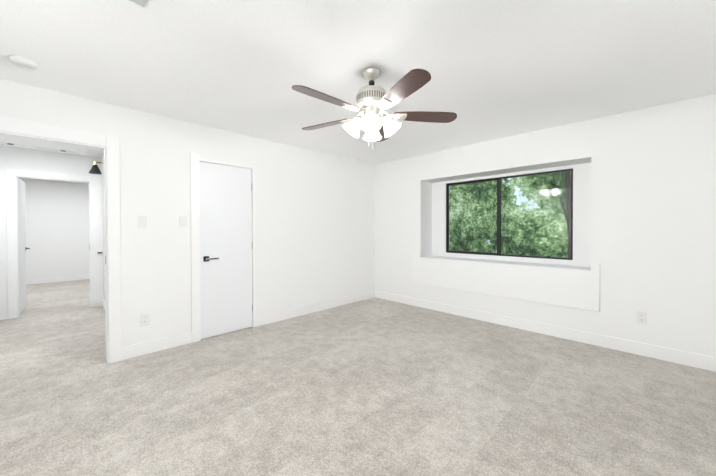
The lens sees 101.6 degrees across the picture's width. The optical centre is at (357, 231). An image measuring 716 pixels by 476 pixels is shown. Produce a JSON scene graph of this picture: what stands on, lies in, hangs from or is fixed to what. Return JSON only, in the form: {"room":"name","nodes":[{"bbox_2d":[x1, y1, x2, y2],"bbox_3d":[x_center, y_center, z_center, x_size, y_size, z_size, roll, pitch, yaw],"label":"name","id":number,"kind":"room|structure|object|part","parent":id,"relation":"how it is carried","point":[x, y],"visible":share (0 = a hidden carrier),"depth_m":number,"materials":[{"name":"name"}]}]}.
{"room":"empty bedroom","nodes":[
{"label":"empty bedroom","id":0,"kind":"room"},
{"bbox_2d":[0,136,87,155],"bbox_3d":[-3.914,-1.191,3.532,0.980,0.035,1.850,-1,1,-45],"label":"ceiling","id":1,"kind":"structure","parent":0,"point":[23,143],"depth_m":4.06,"materials":[{"name":"white paint"}]},
{"bbox_2d":[0,145,101,319],"bbox_3d":[-4.289,-0.001,4.842,2.720,2.440,0.120,-1,1,-45],"label":"wall","id":2,"kind":"structure","parent":0,"point":[12,157],"depth_m":4.21,"materials":[{"name":"white paint"}]},
{"bbox_2d":[18,178,29,314],"bbox_3d":[-5.235,0.207,4.541,0.144,2.018,0.756,-1,1,-45],"label":"hall door","id":3,"kind":"structure","parent":2,"relation":"in","point":[22,240],"depth_m":4.50,"materials":[{"name":"white paint"}]},
{"bbox_2d":[6,168,103,318],"bbox_3d":[-4.605,0.163,4.494,1.019,2.120,0.168,-1,1,-45],"label":"door frame","id":4,"kind":"structure","parent":2,"relation":"attached to","point":[95,240],"depth_m":4.39,"materials":[{"name":"white paint"}]},
{"bbox_2d":[20,178,89,278],"bbox_3d":[-7.350,-0.016,6.972,4.040,2.440,0.120,-1,1,-45],"label":"wall","id":5,"kind":"structure","parent":0,"point":[57,225],"depth_m":7.00,"materials":[{"name":"white paint"}]},
{"bbox_2d":[26,274,89,284],"bbox_3d":[-7.300,1.140,6.936,3.800,0.127,0.014,-1,1,-45],"label":"baseboard","id":6,"kind":"structure","parent":5,"relation":"attached to","point":[55,279],"depth_m":7.00,"materials":[{"name":"white paint"}]},
{"bbox_2d":[102,155,104,299],"bbox_3d":[-3.229,0.006,3.922,0.120,2.440,2.680,-1,1,-45],"label":"wall","id":7,"kind":"structure","parent":0,"point":[103,227],"depth_m":4.72,"materials":[{"name":"white paint"}]},
{"bbox_2d":[89,161,103,173],"bbox_3d":[-3.747,-0.940,4.203,0.199,0.202,0.148,-1,1,-45],"label":"sconce","id":8,"kind":"object","parent":7,"relation":"attached to","point":[94,169],"visible":0.9,"depth_m":4.16,"materials":[{"name":"black metal"}]},
{"bbox_2d":[0,79,374,346],"bbox_3d":[-1.504,0.005,3.667,5.000,2.440,0.120,-1,1,-45],"label":"wall","id":9,"kind":"structure","parent":0,"point":[314,227],"depth_m":3.33,"materials":[{"name":"white paint"}]},
{"bbox_2d":[0,116,121,363],"bbox_3d":[-2.666,0.167,2.494,0.985,2.145,0.138,-1,1,-45],"label":"door frame","id":10,"kind":"structure","parent":9,"relation":"attached to","point":[18,128],"depth_m":2.74,"materials":[{"name":"white paint"}]},
{"bbox_2d":[138,216,146,227],"bbox_3d":[-2.156,-0.099,2.919,0.074,0.120,0.015,-1,1,-45],"label":"light switch","id":11,"kind":"object","parent":9,"relation":"attached to","point":[142,221],"visible":1,"depth_m":2.92,"materials":[{"name":"white plastic"}]},
{"bbox_2d":[140,313,148,326],"bbox_3d":[-2.146,0.886,2.941,0.074,0.120,0.009,-1,1,-45],"label":"electrical outlet","id":12,"kind":"object","parent":9,"relation":"attached to","point":[144,319],"visible":1,"depth_m":2.94,"materials":[{"name":"white plastic"}]},
{"bbox_2d":[122,332,191,359],"bbox_3d":[-2.060,1.169,3.026,0.606,0.127,0.014,-1,1,-45],"label":"baseboard","id":13,"kind":"structure","parent":9,"relation":"attached to","point":[130,351],"depth_m":3.00,"materials":[{"name":"white paint"}]},
{"bbox_2d":[179,216,186,226],"bbox_3d":[-1.899,-0.111,3.176,0.074,0.120,0.015,-1,1,-45],"label":"light switch","id":14,"kind":"object","parent":9,"relation":"attached to","point":[182,221],"visible":1,"depth_m":3.17,"materials":[{"name":"white plastic"}]},
{"bbox_2d":[190,153,255,342],"bbox_3d":[-1.585,0.174,3.490,0.740,2.105,0.018,-1,1,-45],"label":"trim","id":15,"kind":"structure","parent":9,"relation":"attached to","point":[195,159],"depth_m":3.26,"materials":[{"name":"white paint"}]},
{"bbox_2d":[199,161,252,338],"bbox_3d":[-1.570,0.209,3.519,0.616,2.019,0.090,-1,1,-45],"label":"closet door","id":16,"kind":"structure","parent":9,"relation":"in","point":[226,305],"depth_m":3.50,"materials":[{"name":"white paint"}]},
{"bbox_2d":[255,290,373,326],"bbox_3d":[-0.511,1.150,4.573,2.294,0.127,0.014,-1,1,-45],"label":"baseboard","id":17,"kind":"structure","parent":9,"relation":"attached to","point":[295,312],"depth_m":4.35,"materials":[{"name":"white paint"}]},
{"bbox_2d":[0,279,715,475],"bbox_3d":[-2.555,1.272,4.168,7.200,0.100,11.100,-1,1,-45],"label":"floor","id":18,"kind":"structure","parent":0,"point":[374,386],"depth_m":2.13,"materials":[{"name":"carpet"}]},
{"bbox_2d":[0,0,715,164],"bbox_3d":[-2.560,-1.268,4.142,7.200,0.100,11.100,-1,1,-45],"label":"ceiling","id":19,"kind":"structure","parent":0,"point":[497,69],"depth_m":2.04,"materials":[{"name":"paint"}]},
{"bbox_2d":[9,55,37,69],"bbox_3d":[-2.344,-1.175,2.048,0.136,0.044,0.143,-1,1,-45],"label":"smoke detector","id":20,"kind":"object","parent":19,"relation":"attached to","point":[24,63],"visible":1,"depth_m":2.02,"materials":[{"name":"white plastic"}]},
{"bbox_2d":[129,0,145,6],"bbox_3d":[-1.169,-1.186,1.323,0.360,0.013,0.240,-1,1,-45],"label":"ceiling vent","id":21,"kind":"object","parent":19,"relation":"in","point":[140,2],"visible":0.96,"depth_m":1.50,"materials":[{"name":"grey paint"}]},
{"bbox_2d":[292,67,456,149],"bbox_3d":[0.062,-0.909,2.168,1.229,0.589,1.266,-1,1,-45],"label":"ceiling fan","id":22,"kind":"object","parent":19,"relation":"hanging from","point":[372,100],"visible":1,"depth_m":2.11,"materials":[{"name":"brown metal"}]},
{"bbox_3d":[0.103,-0.787,2.196,0.379,0.148,0.379,-1,1,-45],"label":"lamp shade","id":23,"kind":"part","parent":22,"relation":"part of","materials":[{"name":"white glass"}]},
{"bbox_2d":[375,93,715,356],"bbox_3d":[1.866,-0.007,4.157,0.460,2.440,4.190,-1,1,-45],"label":"wall","id":24,"kind":"structure","parent":0,"point":[644,208],"depth_m":3.04,"materials":[{"name":"white paint"}]},
{"bbox_2d":[413,252,599,311],"bbox_3d":[1.738,0.593,3.952,0.018,0.505,2.374,-1,1,-45],"label":"panel","id":25,"kind":"object","parent":24,"relation":"attached to","point":[574,288],"visible":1,"depth_m":3.68,"materials":[{"name":"white paint"}]},
{"bbox_2d":[446,168,572,259],"bbox_3d":[2.049,-0.221,4.181,0.062,1.123,1.687,-1,1,-45],"label":"window","id":26,"kind":"structure","parent":24,"relation":"in","point":[498,203],"depth_m":4.18,"materials":[{"name":"black metal"}]},
{"bbox_2d":[374,290,715,371],"bbox_3d":[1.736,1.152,3.965,0.014,0.127,4.050,-1,1,-45],"label":"baseboard","id":27,"kind":"structure","parent":24,"relation":"attached to","point":[696,360],"depth_m":3.27,"materials":[{"name":"white paint"}]},
{"bbox_2d":[637,311,646,324],"bbox_3d":[2.810,0.849,2.890,0.009,0.120,0.074,-1,1,-45],"label":"outlet","id":28,"kind":"object","parent":24,"relation":"attached to","point":[641,317],"visible":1,"depth_m":2.89,"materials":[{"name":"white plastic"}]},
{"label":"outside","id":29,"kind":"structure","parent":0,"visible":0},
{"bbox_2d":[551,171,570,257],"bbox_3d":[4.631,0.285,6.392,0.491,7.804,0.918,-1,1,-45],"label":"trunk","id":30,"kind":"object","parent":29,"point":[567,192],"depth_m":6.36,"materials":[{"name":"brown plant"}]},
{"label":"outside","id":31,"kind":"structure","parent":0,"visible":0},
{"bbox_2d":[449,171,570,257],"bbox_3d":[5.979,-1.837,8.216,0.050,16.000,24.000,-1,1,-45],"label":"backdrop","id":32,"kind":"structure","parent":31,"point":[535,208],"depth_m":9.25,"materials":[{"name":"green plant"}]}
]}

